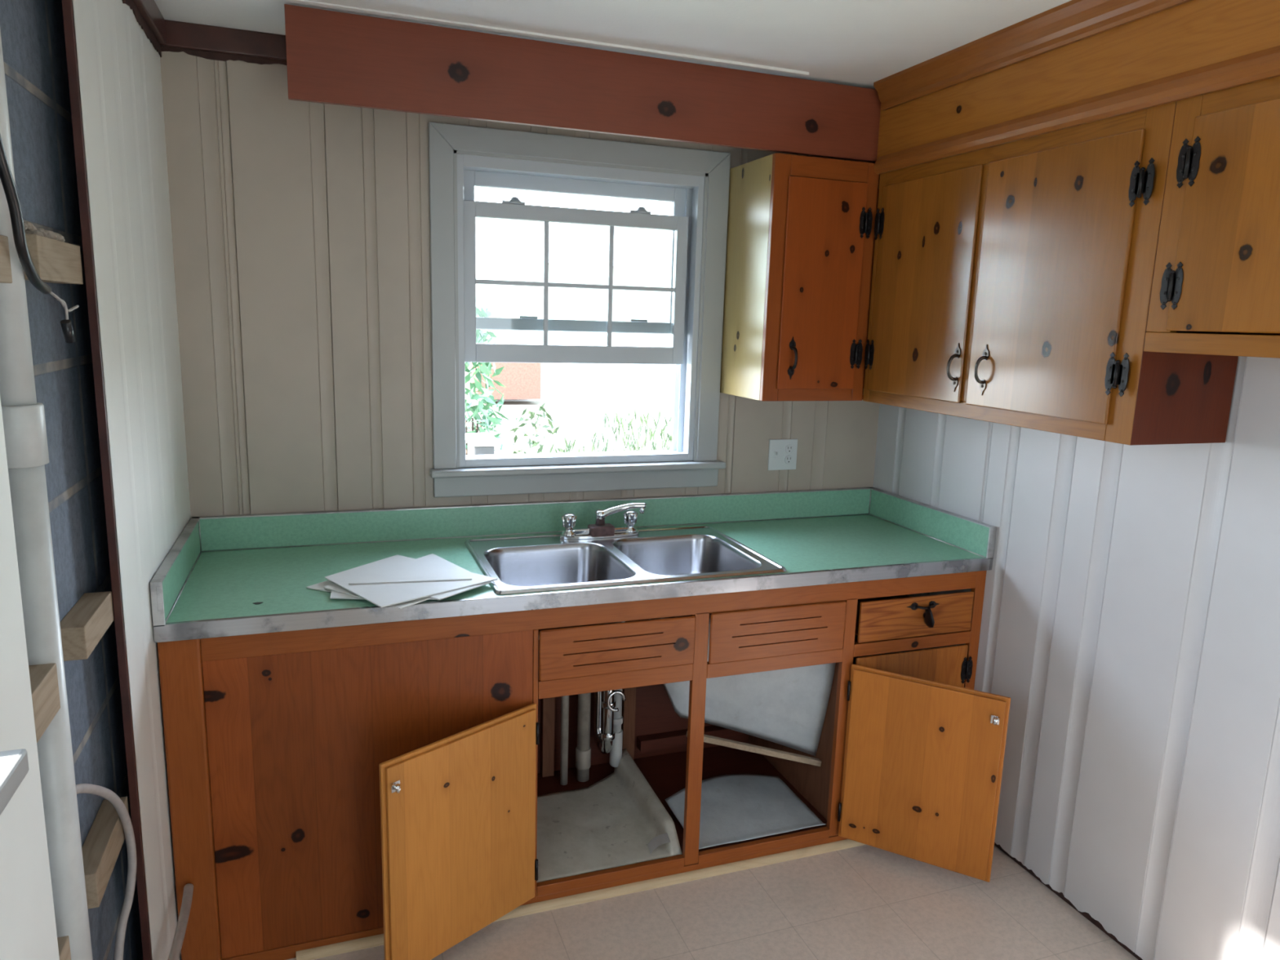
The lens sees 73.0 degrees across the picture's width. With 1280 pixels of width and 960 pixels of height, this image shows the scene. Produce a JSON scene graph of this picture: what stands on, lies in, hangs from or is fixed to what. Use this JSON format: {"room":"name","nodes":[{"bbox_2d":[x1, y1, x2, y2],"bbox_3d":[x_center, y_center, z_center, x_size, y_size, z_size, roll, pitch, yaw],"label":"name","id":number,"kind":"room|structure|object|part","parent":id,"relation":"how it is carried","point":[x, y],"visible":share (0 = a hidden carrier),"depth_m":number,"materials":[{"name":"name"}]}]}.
{"room":"kitchen","nodes":[
{"label":"kitchen","id":0,"kind":"room"},
{"bbox_2d":[0,0,191,959],"bbox_3d":[-0.594,0.367,0.181,0.260,2.600,5.150,-2,11,-20],"label":"wall","id":1,"kind":"structure","parent":0,"point":[83,77],"depth_m":1.65,"materials":[{"name":"paint"}]},
{"bbox_2d":[0,235,12,283],"bbox_3d":[-0.836,-0.279,1.079,0.056,0.060,0.104,-2,11,-20],"label":"strip","id":2,"kind":"object","parent":1,"relation":"attached to","point":[6,277],"visible":1,"depth_m":1.12,"materials":[{"name":"brown wood"}]},
{"bbox_2d":[0,748,29,815],"bbox_3d":[-0.605,-0.023,0.350,0.260,0.935,1.030,-2,11,-20],"label":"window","id":3,"kind":"structure","parent":1,"relation":"in","point":[14,764],"depth_m":0.91,"materials":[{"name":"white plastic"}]},
{"bbox_2d":[0,133,79,342],"bbox_3d":[-0.852,-0.367,1.220,0.022,0.353,0.442,-3,11,-22],"label":"cable","id":4,"kind":"object","parent":1,"relation":"hanging from","point":[6,175],"visible":1,"depth_m":1.12,"materials":[{"name":"plastic"}]},
{"bbox_2d":[28,662,60,742],"bbox_3d":[-0.854,0.310,1.194,0.060,0.070,0.114,-2,11,-20],"label":"strip","id":5,"kind":"object","parent":1,"relation":"attached to","point":[43,677],"visible":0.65,"depth_m":1.20,"materials":[{"name":"brown wood"}]},
{"bbox_2d":[23,234,83,284],"bbox_3d":[-0.963,-0.356,1.404,0.042,0.066,0.250,-2,11,-20],"label":"strip","id":6,"kind":"object","parent":1,"relation":"attached to","point":[55,261],"visible":0.67,"depth_m":1.38,"materials":[{"name":"brown wood"}]},
{"bbox_2d":[23,221,64,241],"bbox_3d":[-0.962,-0.394,1.386,0.036,0.029,0.178,-2,11,-20],"label":"smear","id":7,"kind":"object","parent":6,"relation":"on","point":[29,228],"visible":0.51,"depth_m":1.37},
{"bbox_2d":[57,935,71,959],"bbox_3d":[-0.854,0.699,1.234,0.060,0.060,0.049,-2,11,-20],"label":"strip","id":8,"kind":"object","parent":1,"relation":"attached to","point":[64,946],"visible":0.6,"depth_m":1.25,"materials":[{"name":"brown wood"}]},
{"bbox_2d":[59,591,113,661],"bbox_3d":[-0.989,0.258,1.542,0.044,0.058,0.200,-2,11,-20],"label":"strip","id":9,"kind":"object","parent":1,"relation":"attached to","point":[85,624],"visible":0.8,"depth_m":1.50,"materials":[{"name":"brown wood"}]},
{"bbox_2d":[81,796,128,908],"bbox_3d":[-0.993,0.682,1.594,0.042,0.065,0.255,-2,11,-20],"label":"wooden block","id":10,"kind":"object","parent":1,"relation":"attached to","point":[101,847],"visible":0.64,"depth_m":1.56,"materials":[{"name":"brown wood"}]},
{"bbox_2d":[75,783,137,959],"bbox_3d":[-0.966,0.831,1.571,0.040,0.723,0.306,-1,11,-16],"label":"cable","id":11,"kind":"object","parent":1,"relation":"attached to","point":[103,792],"visible":0.88,"depth_m":1.64,"materials":[{"name":"white plastic"}]},
{"bbox_2d":[121,0,166,57],"bbox_3d":[-1.091,-1.065,1.831,0.020,0.100,0.950,-2,11,-20],"label":"trim","id":12,"kind":"structure","parent":1,"relation":"attached to","point":[147,13],"depth_m":2.09,"materials":[{"name":"brown wood"}]},
{"bbox_2d":[160,51,879,657],"bbox_3d":[-0.274,-0.127,2.909,2.821,2.600,0.150,-2,11,-20],"label":"wall","id":13,"kind":"structure","parent":0,"point":[300,230],"depth_m":2.51,"materials":[{"name":"paint"}]},
{"bbox_2d":[160,19,286,65],"bbox_3d":[-0.505,-1.186,2.525,1.600,0.081,0.020,-2,11,-20],"label":"trim","id":14,"kind":"structure","parent":13,"relation":"attached to","point":[206,42],"depth_m":2.30,"materials":[{"name":"brown wood"}]},
{"bbox_2d":[200,488,870,551],"bbox_3d":[-0.204,0.119,2.890,2.277,0.099,0.018,-2,11,-20],"label":"backsplash","id":15,"kind":"structure","parent":13,"relation":"attached to","point":[235,533],"depth_m":2.79,"materials":[{"name":"green laminate"}]},
{"bbox_2d":[428,121,730,497],"bbox_3d":[-0.193,-0.522,2.839,1.002,1.114,0.212,-2,11,-20],"label":"window","id":16,"kind":"structure","parent":13,"relation":"in","point":[462,158],"depth_m":2.79,"materials":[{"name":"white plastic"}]},
{"bbox_3d":[-0.597,-0.538,2.619,0.070,1.023,0.018,-2,11,-20],"label":"casing","id":17,"kind":"part","parent":16,"relation":"part of","materials":[{"name":"grey wood"}]},
{"bbox_3d":[-0.208,-0.731,2.832,0.750,0.484,0.028,-2,11,-20],"label":"sash","id":18,"kind":"part","parent":16,"relation":"part of","materials":[{"name":"white plastic"}]},
{"bbox_3d":[-0.200,-0.627,2.812,0.748,0.490,0.028,-2,11,-20],"label":"sash","id":19,"kind":"part","parent":16,"relation":"part of","materials":[{"name":"white plastic"}]},
{"bbox_3d":[-0.183,-0.039,2.861,1.002,0.023,0.072,-2,11,-20],"label":"sill","id":20,"kind":"part","parent":16,"relation":"part of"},
{"bbox_3d":[-0.161,-1.023,2.685,0.965,0.070,0.018,-2,11,-20],"label":"casing","id":21,"kind":"part","parent":16,"relation":"part of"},
{"bbox_3d":[-0.202,-0.531,2.840,0.806,0.950,0.131,-2,11,-20],"label":"vinyl frame","id":22,"kind":"part","parent":16,"relation":"part of","materials":[{"name":"white plastic"}]},
{"bbox_3d":[0.245,-0.569,2.922,0.076,1.023,0.018,-2,11,-20],"label":"casing","id":23,"kind":"part","parent":16,"relation":"part of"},
{"bbox_2d":[767,439,797,470],"bbox_3d":[0.517,-0.091,3.115,0.114,0.112,0.019,-2,11,-20],"label":"switch plate","id":24,"kind":"object","parent":13,"relation":"attached to","point":[782,455],"visible":1,"depth_m":3.12,"materials":[{"name":"plastic"}]},
{"bbox_2d":[784,444,793,464],"bbox_3d":[0.539,-0.092,3.124,0.032,0.071,0.004,-2,11,-20],"label":"socket","id":25,"kind":"object","parent":24,"relation":"attached to","point":[788,449],"depth_m":3.12,"materials":[{"name":"plastic"}]},
{"bbox_2d":[720,152,879,400],"bbox_3d":[0.655,-0.645,2.871,0.658,0.738,0.358,-2,11,-20],"label":"upper cabinet","id":26,"kind":"object","parent":13,"relation":"attached to","point":[801,240],"visible":0.98,"depth_m":2.70,"materials":[{"name":"brown wood"}]},
{"bbox_3d":[0.342,-0.639,2.790,0.014,0.738,0.298,-2,11,-20],"label":"panel","id":27,"kind":"part","parent":26,"relation":"part of","materials":[{"name":"brown wood"}]},
{"bbox_3d":[0.478,-0.377,2.683,0.023,0.133,0.032,-2,11,-20],"label":"handle","id":28,"kind":"part","parent":26,"relation":"part of","materials":[{"name":"black metal"}]},
{"bbox_3d":[0.557,-0.276,2.769,0.271,0.044,0.019,-2,11,-20],"label":"rail","id":29,"kind":"part","parent":26,"relation":"part of","materials":[{"name":"brown wood"}]},
{"bbox_3d":[0.567,-0.603,2.693,0.278,0.638,0.008,-2,11,-20],"label":"door","id":30,"kind":"part","parent":26,"relation":"part of","materials":[{"name":"brown wood"}]},
{"bbox_3d":[0.577,-0.950,2.644,0.271,0.060,0.019,-2,11,-20],"label":"rail","id":31,"kind":"part","parent":26,"relation":"part of","materials":[{"name":"brown wood"}]},
{"bbox_2d":[154,0,1071,89],"bbox_3d":[0.599,-0.864,0.405,2.821,0.120,5.200,-2,11,-20],"label":"ceiling","id":32,"kind":"structure","parent":0,"point":[860,43],"depth_m":2.17,"materials":[{"name":"paint"}]},
{"bbox_2d":[289,0,808,75],"bbox_3d":[-0.172,-1.173,2.309,1.420,0.008,0.010,-2,11,-20],"label":"trim","id":33,"kind":"structure","parent":32,"relation":"attached to","point":[615,46],"depth_m":2.31,"materials":[{"name":"paint"}]},
{"bbox_2d":[284,4,880,162],"bbox_3d":[-0.062,-1.076,2.406,1.709,0.216,0.019,-2,11,-20],"label":"valance board","id":34,"kind":"object","parent":32,"relation":"attached to","point":[338,58],"visible":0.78,"depth_m":2.34,"materials":[{"name":"brown wood"}]},
{"bbox_2d":[873,0,1279,174],"bbox_3d":[1.264,-0.807,1.266,0.043,0.263,3.120,-2,11,-20],"label":"board","id":35,"kind":"object","parent":32,"relation":"attached to","point":[1194,48],"visible":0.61,"depth_m":1.93,"materials":[{"name":"brown wood"}]},
{"bbox_2d":[873,0,1192,110],"bbox_3d":[1.274,-0.885,1.169,0.046,0.076,3.200,-2,11,-20],"label":"trim","id":36,"kind":"structure","parent":35,"relation":"attached to","point":[1073,21],"depth_m":2.12,"materials":[{"name":"brown wood"}]},
{"bbox_2d":[286,844,1137,959],"bbox_3d":[0.528,1.548,0.851,2.821,0.100,5.200,-2,11,-20],"label":"floor","id":37,"kind":"structure","parent":0,"point":[864,902],"depth_m":2.37,"materials":[{"name":"beige plastic"}]},
{"bbox_2d":[0,30,93,959],"bbox_3d":[-0.880,0.189,1.257,0.069,2.344,0.069,-2,11,-20],"label":"vent pipe","id":38,"kind":"object","parent":37,"relation":"on","point":[24,420],"visible":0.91,"depth_m":1.23,"materials":[{"name":"white plastic"}]},
{"bbox_2d":[167,883,193,959],"bbox_3d":[-0.975,1.133,1.799,0.029,0.265,0.580,-2,11,-19],"label":"tube","id":39,"kind":"object","parent":37,"relation":"on","point":[177,943],"visible":1,"depth_m":1.92,"materials":[{"name":"plastic"}]},
{"bbox_2d":[157,570,1010,959],"bbox_3d":[-0.056,0.723,2.544,2.316,0.874,0.971,-2,11,-20],"label":"base cabinet","id":40,"kind":"object","parent":37,"relation":"on","point":[326,786],"visible":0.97,"depth_m":2.23,"materials":[{"name":"brown wood"}]},
{"bbox_3d":[-0.655,0.783,2.192,0.775,0.776,0.013,-2,11,-20],"label":"panel","id":41,"kind":"part","parent":40,"relation":"part of","materials":[{"name":"brown wood"}]},
{"bbox_3d":[-0.435,0.893,2.158,0.019,0.568,0.458,11,14,42],"label":"door","id":42,"kind":"part","parent":40,"relation":"part of","materials":[{"name":"brown wood"}]},
{"bbox_3d":[-0.001,1.158,2.506,2.192,0.036,0.018,-2,11,-20],"label":"rail","id":43,"kind":"part","parent":40,"relation":"part of","materials":[{"name":"brown wood"}]},
{"bbox_2d":[560,695,568,785],"bbox_3d":[-0.251,0.764,2.892,0.026,0.545,0.026,-2,11,-20],"label":"supply pipe","id":44,"kind":"object","parent":40,"relation":"on","point":[564,700],"visible":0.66,"depth_m":2.90,"materials":[{"name":"plastic"}]},
{"bbox_2d":[149,487,996,642],"bbox_3d":[-0.097,0.194,2.600,2.317,0.140,0.656,-2,11,-20],"label":"countertop","id":45,"kind":"structure","parent":40,"relation":"on","point":[227,575],"depth_m":2.59,"materials":[{"name":"green laminate"}]},
{"bbox_2d":[306,580,334,592],"bbox_3d":[-0.684,0.278,2.212,0.295,0.003,0.186,8,12,31],"label":"board","id":46,"kind":"object","parent":45,"relation":"on","point":[319,586],"visible":0.22,"depth_m":2.21,"materials":[{"name":"white paper"}]},
{"bbox_2d":[329,590,436,599],"bbox_3d":[-0.657,0.284,2.163,0.220,0.003,0.228,-6,13,-35],"label":"board","id":47,"kind":"object","parent":46,"relation":"on","point":[334,594],"visible":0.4,"depth_m":2.13,"materials":[{"name":"white paper"}]},
{"bbox_2d":[323,583,431,608],"bbox_3d":[-0.610,0.269,2.232,0.297,0.003,0.293,7,12,27],"label":"board","id":48,"kind":"object","parent":47,"relation":"on","point":[334,587],"visible":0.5,"depth_m":2.12,"materials":[{"name":"white paper"}]},
{"bbox_2d":[416,553,490,599],"bbox_3d":[-0.546,0.253,2.308,0.324,0.003,0.272,9,13,34],"label":"board","id":49,"kind":"object","parent":48,"relation":"on","point":[433,558],"visible":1,"depth_m":2.36,"materials":[{"name":"white paper"}]},
{"bbox_2d":[324,555,497,607],"bbox_3d":[-0.626,0.253,2.277,0.371,0.003,0.340,11,14,42],"label":"papers","id":50,"kind":"object","parent":49,"relation":"on","point":[397,567],"visible":1,"depth_m":2.24,"materials":[{"name":"white paper"}]},
{"bbox_2d":[348,577,471,584],"bbox_3d":[-0.589,0.260,2.226,0.306,0.003,0.016,-1,11,-13],"label":"board offcut","id":51,"kind":"object","parent":50,"relation":"on","point":[448,579],"visible":1,"depth_m":2.22,"materials":[{"name":"wood"}]},
{"bbox_2d":[560,502,645,539],"bbox_3d":[-0.122,0.128,2.797,0.281,0.110,0.061,-2,11,-17],"label":"faucet","id":52,"kind":"object","parent":45,"relation":"on","point":[600,529],"visible":1,"depth_m":2.78,"materials":[{"name":"silver metal"}]},
{"bbox_3d":[-0.227,0.142,2.763,0.051,0.073,0.048,-2,11,-20],"label":"handle","id":53,"kind":"part","parent":52,"relation":"part of","materials":[{"name":"silver metal"}]},
{"bbox_3d":[-0.064,0.111,2.801,0.166,0.074,0.036,0,11,-7],"label":"spout","id":54,"kind":"part","parent":52,"relation":"part of","materials":[{"name":"silver metal"}]},
{"bbox_3d":[-0.031,0.135,2.833,0.051,0.073,0.048,-2,11,-20],"label":"handle","id":55,"kind":"part","parent":52,"relation":"part of","materials":[{"name":"silver metal"}]},
{"bbox_2d":[464,525,786,640],"bbox_3d":[-0.065,0.312,2.608,0.845,0.186,0.550,-2,11,-20],"label":"sink","id":56,"kind":"object","parent":45,"relation":"in","point":[544,562],"visible":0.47,"depth_m":2.70,"materials":[{"name":"silver metal"}]},
{"bbox_3d":[-0.240,0.325,2.505,0.380,0.177,0.402,-2,11,-20],"label":"bowl","id":57,"kind":"part","parent":56,"relation":"part of","materials":[{"name":"silver metal"}]},
{"bbox_3d":[0.132,0.309,2.650,0.365,0.177,0.422,-2,11,-20],"label":"bowl","id":58,"kind":"part","parent":56,"relation":"part of","materials":[{"name":"silver metal"}]},
{"bbox_2d":[296,839,866,959],"bbox_3d":[0.084,1.167,2.518,2.020,0.019,0.018,-2,11,-20],"label":"trim","id":59,"kind":"structure","parent":40,"relation":"attached to","point":[316,953],"depth_m":2.47,"materials":[{"name":"beige wood"}]},
{"bbox_2d":[575,693,591,782],"bbox_3d":[-0.186,0.725,2.845,0.053,0.643,0.194,1,10,-2],"label":"drain pipe","id":60,"kind":"object","parent":40,"relation":"on","point":[583,750],"visible":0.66,"depth_m":2.93,"materials":[{"name":"plastic"}]},
{"bbox_3d":[0.024,0.347,2.356,2.192,0.062,0.019,-2,11,-20],"label":"rail","id":61,"kind":"part","parent":40,"relation":"part of","materials":[{"name":"brown wood"}]},
{"bbox_2d":[536,748,682,882],"bbox_3d":[-0.171,1.037,2.735,0.449,0.062,0.546,-2,11,-20],"label":"liner","id":62,"kind":"object","parent":40,"relation":"in","point":[611,822],"visible":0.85,"depth_m":2.67,"materials":[{"name":"white paper"}]},
{"bbox_2d":[609,688,622,767],"bbox_3d":[-0.076,0.681,2.950,0.043,0.632,0.043,-2,11,-20],"label":"drain pipe","id":63,"kind":"object","parent":62,"relation":"on","point":[615,753],"visible":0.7,"depth_m":2.97,"materials":[{"name":"white plastic"}]},
{"bbox_2d":[592,689,616,754],"bbox_3d":[-0.122,0.704,2.930,0.049,0.473,0.154,-2,11,-20],"label":"trap","id":64,"kind":"object","parent":63,"relation":"attached to","point":[604,734],"visible":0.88,"depth_m":2.90,"materials":[{"name":"silver metal"}]},
{"bbox_2d":[606,689,626,711],"bbox_3d":[-0.078,0.729,2.850,0.067,0.075,0.012,-2,11,-20],"label":"tube","id":65,"kind":"object","parent":64,"relation":"attached to","point":[616,691],"visible":1,"depth_m":2.84,"materials":[{"name":"silver metal"}]},
{"bbox_2d":[648,832,670,853],"bbox_3d":[0.056,1.075,2.559,0.059,0.036,0.065,0,11,-8],"label":"scrap","id":66,"kind":"object","parent":62,"relation":"on","point":[659,840],"visible":1,"depth_m":2.56,"materials":[{"name":"paper"}]},
{"bbox_3d":[-0.080,1.128,2.470,0.442,0.030,0.019,-2,11,-20],"label":"rail","id":67,"kind":"part","parent":40,"relation":"part of","materials":[{"name":"brown wood"}]},
{"bbox_3d":[-0.063,0.546,2.363,0.442,0.049,0.019,-2,11,-20],"label":"rail","id":68,"kind":"part","parent":40,"relation":"part of","materials":[{"name":"brown wood"}]},
{"bbox_3d":[-0.055,0.453,2.332,0.443,0.142,0.009,-2,11,-20],"label":"false drawer","id":69,"kind":"part","parent":40,"relation":"part of","materials":[{"name":"brown wood"}]},
{"bbox_2d":[537,741,826,882],"bbox_3d":[-0.128,1.077,2.775,2.281,0.018,0.592,-2,11,-20],"label":"shelf","id":70,"kind":"object","parent":40,"relation":"attached to","point":[664,770],"depth_m":3.01,"materials":[{"name":"brown wood"}]},
{"bbox_3d":[-0.221,0.673,2.992,2.281,0.800,0.014,-2,11,-20],"label":"panel","id":71,"kind":"part","parent":40,"relation":"part of","materials":[{"name":"brown wood"}]},
{"bbox_2d":[665,773,826,848],"bbox_3d":[0.321,1.057,2.810,0.440,0.021,0.350,-2,11,-20],"label":"liner","id":72,"kind":"object","parent":40,"relation":"in","point":[735,807],"visible":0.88,"depth_m":2.79,"materials":[{"name":"white paper"}]},
{"bbox_2d":[663,623,835,755],"bbox_3d":[0.309,0.666,2.748,0.599,0.467,0.107,2,10,1],"label":"sheet","id":73,"kind":"object","parent":40,"relation":"hanging from","point":[786,707],"visible":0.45,"depth_m":2.77,"materials":[{"name":"white paper"}]},
{"bbox_2d":[685,731,821,766],"bbox_3d":[0.361,0.848,2.726,0.441,0.131,0.020,0,11,-8],"label":"wood lath","id":74,"kind":"object","parent":40,"relation":"attached to","point":[708,739],"visible":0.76,"depth_m":2.72,"materials":[{"name":"brown wood"}]},
{"bbox_3d":[0.379,1.112,2.636,0.446,0.028,0.019,-2,11,-20],"label":"rail","id":75,"kind":"part","parent":40,"relation":"part of","materials":[{"name":"brown wood"}]},
{"bbox_3d":[0.396,0.532,2.529,0.446,0.043,0.019,-2,11,-20],"label":"rail","id":76,"kind":"part","parent":40,"relation":"part of","materials":[{"name":"brown wood"}]},
{"bbox_3d":[0.402,0.439,2.497,0.440,0.151,0.009,-2,11,-20],"label":"false drawer","id":77,"kind":"part","parent":40,"relation":"part of","materials":[{"name":"brown wood"}]},
{"bbox_3d":[0.846,0.506,2.688,0.432,0.040,0.019,-2,11,-20],"label":"rail","id":78,"kind":"part","parent":40,"relation":"part of","materials":[{"name":"brown wood"}]},
{"bbox_3d":[0.839,0.820,2.731,0.412,0.588,0.010,-2,11,-20],"label":"door","id":79,"kind":"part","parent":40,"relation":"part of","materials":[{"name":"brown wood"}]},
{"bbox_3d":[0.765,0.374,2.894,0.414,0.128,0.522,-2,11,-20],"label":"drawer","id":80,"kind":"part","parent":40,"relation":"part of","materials":[{"name":"brown wood"}]},
{"bbox_3d":[0.875,0.414,2.637,0.120,0.076,0.045,-2,11,-20],"label":"drawer pull","id":81,"kind":"part","parent":40,"relation":"part of","materials":[{"name":"black metal"}]},
{"bbox_3d":[0.822,0.859,2.546,0.445,0.568,0.019,7,12,28],"label":"door","id":82,"kind":"part","parent":40,"relation":"part of","materials":[{"name":"brown wood"}]},
{"bbox_2d":[859,355,1279,959],"bbox_3d":[1.782,0.280,1.035,0.150,2.600,5.150,-2,11,-20],"label":"wall","id":83,"kind":"structure","parent":0,"point":[1130,627],"depth_m":2.23,"materials":[{"name":"paint"}]},
{"bbox_2d":[862,101,1239,445],"bbox_3d":[1.027,-0.534,2.330,0.333,0.738,1.014,-2,11,-20],"label":"upper cabinet","id":84,"kind":"object","parent":83,"relation":"attached to","point":[1012,282],"visible":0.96,"depth_m":2.09,"materials":[{"name":"brown wood"}]},
{"bbox_3d":[0.817,-0.559,2.527,0.010,0.628,0.436,-2,11,-20],"label":"door","id":85,"kind":"part","parent":84,"relation":"part of","materials":[{"name":"brown wood"}]},
{"bbox_3d":[0.858,-0.309,2.376,0.032,0.133,0.023,-2,11,-20],"label":"handle","id":86,"kind":"part","parent":84,"relation":"part of","materials":[{"name":"metal"}]},
{"bbox_3d":[0.895,-0.290,2.275,0.032,0.133,0.023,-2,11,-20],"label":"handle","id":87,"kind":"part","parent":84,"relation":"part of","materials":[{"name":"metal"}]},
{"bbox_3d":[0.903,-0.192,2.369,0.019,0.044,0.911,-2,11,-20],"label":"rail","id":88,"kind":"part","parent":84,"relation":"part of","materials":[{"name":"brown wood"}]},
{"bbox_3d":[0.922,-0.861,2.246,0.019,0.072,0.911,-2,11,-20],"label":"rail","id":89,"kind":"part","parent":84,"relation":"part of","materials":[{"name":"brown wood"}]},
{"bbox_3d":[0.977,-0.474,2.089,0.010,0.628,0.457,-2,11,-20],"label":"door","id":90,"kind":"part","parent":84,"relation":"part of","materials":[{"name":"brown wood"}]},
{"bbox_3d":[1.216,-0.445,1.876,0.291,0.738,0.016,-2,11,-20],"label":"panel","id":91,"kind":"part","parent":84,"relation":"part of","materials":[{"name":"brown wood"}]},
{"bbox_2d":[1143,76,1279,358],"bbox_3d":[1.409,-0.438,1.311,0.309,0.535,1.160,-2,11,-20],"label":"upper cabinet","id":92,"kind":"object","parent":83,"relation":"attached to","point":[1217,267],"visible":0.96,"depth_m":1.67,"materials":[{"name":"brown wood"}]},
{"bbox_3d":[1.282,-0.191,1.313,0.019,0.041,1.160,-2,11,-20],"label":"rail","id":93,"kind":"part","parent":92,"relation":"part of","materials":[{"name":"brown wood"}]},
{"bbox_3d":[1.184,-0.468,1.513,0.010,0.418,0.517,-2,11,-20],"label":"door","id":94,"kind":"part","parent":92,"relation":"part of","materials":[{"name":"brown wood"}]},
{"bbox_3d":[1.297,-0.661,1.225,0.019,0.072,1.047,-2,11,-20],"label":"rail","id":95,"kind":"part","parent":92,"relation":"part of","materials":[{"name":"brown wood"}]},
{"label":"outside","id":96,"kind":"structure","parent":0,"visible":0},
{"bbox_2d":[465,400,673,454],"bbox_3d":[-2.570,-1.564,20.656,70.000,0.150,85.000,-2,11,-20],"label":"ground","id":97,"kind":"structure","parent":96,"point":[581,429],"depth_m":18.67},
{"bbox_2d":[465,432,497,455],"bbox_3d":[-1.127,0.377,6.133,0.180,1.390,0.340,-2,11,-20],"label":"storage box","id":98,"kind":"object","parent":97,"relation":"on","point":[478,443],"visible":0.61,"depth_m":5.88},
{"bbox_3d":[-1.108,-0.282,6.011,0.180,0.050,0.340,-2,11,-20],"label":"lid","id":99,"kind":"part","parent":98,"relation":"part of","materials":[{"name":"white plastic"}]},
{"bbox_2d":[465,301,511,455],"bbox_3d":[-1.440,-0.342,7.341,0.640,2.350,0.621,5,11,17],"label":"shrub","id":100,"kind":"object","parent":97,"relation":"on","point":[485,370],"visible":0.15,"depth_m":7.24,"materials":[{"name":"green plant"}]},
{"bbox_3d":[-1.440,0.147,7.439,0.168,1.352,0.170,-2,11,-20],"label":"stem","id":101,"kind":"part","parent":100,"relation":"part of","materials":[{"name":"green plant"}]},
{"bbox_2d":[508,403,565,453],"bbox_3d":[-1.017,-0.045,8.423,0.659,1.400,0.597,3,11,6],"label":"shrub","id":102,"kind":"object","parent":97,"relation":"on","point":[534,443],"visible":0.3,"depth_m":8.31,"materials":[{"name":"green plant"}]},
{"bbox_2d":[465,217,675,401],"bbox_3d":[0.077,-5.390,26.509,13.600,5.400,7.400,-2,11,-20],"label":"house","id":103,"kind":"structure","parent":97,"relation":"on","point":[507,250],"depth_m":23.29,"materials":[{"name":"white"}]},
{"bbox_2d":[466,408,673,453],"bbox_3d":[-0.586,-0.536,12.401,6.080,0.940,0.080,-2,11,-20],"label":"fence","id":104,"kind":"object","parent":97,"relation":"on","point":[599,415],"visible":0.18,"depth_m":12.29,"materials":[{"name":"white wood"}]},
{"bbox_3d":[-1.526,-0.501,12.063,0.080,0.940,0.080,-2,11,-20],"label":"post","id":105,"kind":"part","parent":104,"relation":"part of","materials":[{"name":"white wood"}]},
{"bbox_3d":[-0.586,-0.536,12.401,0.080,0.940,0.080,-2,11,-20],"label":"post","id":106,"kind":"part","parent":104,"relation":"part of","materials":[{"name":"white wood"}]},
{"bbox_3d":[0.355,-0.570,12.739,0.080,0.940,0.080,-2,11,-20],"label":"post","id":107,"kind":"part","parent":104,"relation":"part of","materials":[{"name":"white wood"}]},
{"bbox_2d":[549,433,606,453],"bbox_3d":[-0.436,0.395,6.017,0.580,1.443,0.592,-2,11,-20],"label":"shrub","id":108,"kind":"object","parent":97,"relation":"on","point":[568,446],"visible":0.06,"depth_m":5.90,"materials":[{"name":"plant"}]},
{"bbox_2d":[578,405,672,452],"bbox_3d":[0.006,0.055,7.841,1.215,1.481,1.201,-2,11,-20],"label":"shrub","id":109,"kind":"object","parent":97,"relation":"on","point":[651,435],"visible":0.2,"depth_m":7.78,"materials":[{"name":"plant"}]}
]}

